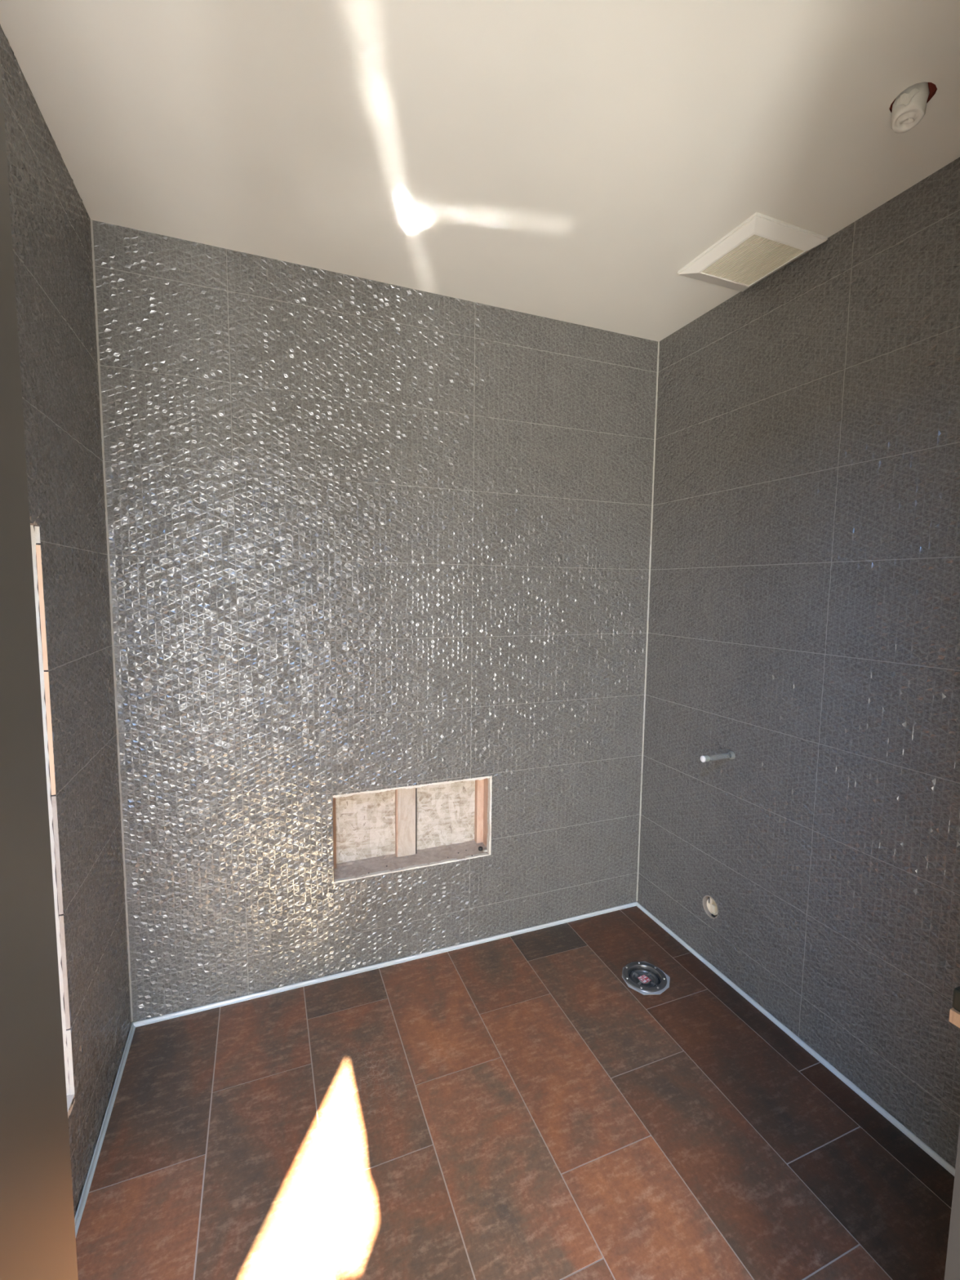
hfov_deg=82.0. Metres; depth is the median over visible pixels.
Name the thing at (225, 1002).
baseboard
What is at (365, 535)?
wall
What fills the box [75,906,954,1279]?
floor
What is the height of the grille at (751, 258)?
0.005 m
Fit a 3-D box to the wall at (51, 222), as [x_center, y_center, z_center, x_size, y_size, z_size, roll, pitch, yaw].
[-0.891,0.116,0.995,0.008,2.700,1.840,-1,6,-22]
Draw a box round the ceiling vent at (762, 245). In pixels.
[677,212,827,292]
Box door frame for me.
[0,54,959,1279]
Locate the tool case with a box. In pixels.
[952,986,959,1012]
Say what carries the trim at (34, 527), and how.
attached to the wall at (51, 222)
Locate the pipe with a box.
[700,751,735,762]
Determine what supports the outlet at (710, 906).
attached to the wall at (804, 619)
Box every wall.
[0,24,131,1217]
[91,219,657,1024]
[636,156,959,1168]
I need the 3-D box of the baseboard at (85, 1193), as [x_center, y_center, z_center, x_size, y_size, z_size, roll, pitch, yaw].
[-0.898,1.454,1.122,0.012,0.012,1.833,-1,6,-22]
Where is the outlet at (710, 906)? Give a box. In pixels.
[702,895,718,918]
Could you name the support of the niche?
attached to the wall at (365, 535)
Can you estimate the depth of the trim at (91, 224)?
1.83 m
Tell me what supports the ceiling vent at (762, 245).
in the ceiling
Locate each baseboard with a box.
[74,1022,135,1236]
[133,902,636,1026]
[635,902,955,1176]
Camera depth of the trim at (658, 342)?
2.63 m
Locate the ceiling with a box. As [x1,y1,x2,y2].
[0,0,959,342]
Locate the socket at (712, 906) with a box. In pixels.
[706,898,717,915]
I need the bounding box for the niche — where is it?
[333,775,492,883]
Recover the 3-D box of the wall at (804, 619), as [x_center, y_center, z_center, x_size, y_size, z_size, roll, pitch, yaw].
[1.141,0.064,1.797,0.012,2.700,1.840,-1,6,-21]
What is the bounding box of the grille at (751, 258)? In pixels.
[702,234,804,284]
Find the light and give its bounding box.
[888,81,937,133]
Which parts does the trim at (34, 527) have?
sill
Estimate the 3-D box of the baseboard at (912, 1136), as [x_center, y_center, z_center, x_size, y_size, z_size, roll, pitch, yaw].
[1.119,1.402,1.917,0.012,0.012,1.833,-1,6,-22]
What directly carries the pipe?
attached to the wall at (804, 619)
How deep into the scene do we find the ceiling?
1.36 m
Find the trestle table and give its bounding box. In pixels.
[948,1007,959,1027]
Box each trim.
[30,516,75,1118]
[90,219,133,1022]
[635,342,659,901]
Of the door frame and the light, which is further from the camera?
the light
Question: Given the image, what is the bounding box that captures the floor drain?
[622,960,670,995]
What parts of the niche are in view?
panel, sill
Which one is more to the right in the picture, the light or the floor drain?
the light
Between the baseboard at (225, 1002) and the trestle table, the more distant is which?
the baseboard at (225, 1002)
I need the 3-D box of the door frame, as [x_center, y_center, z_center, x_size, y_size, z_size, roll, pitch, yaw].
[0.033,0.356,0.301,1.197,2.370,0.172,-1,6,-22]

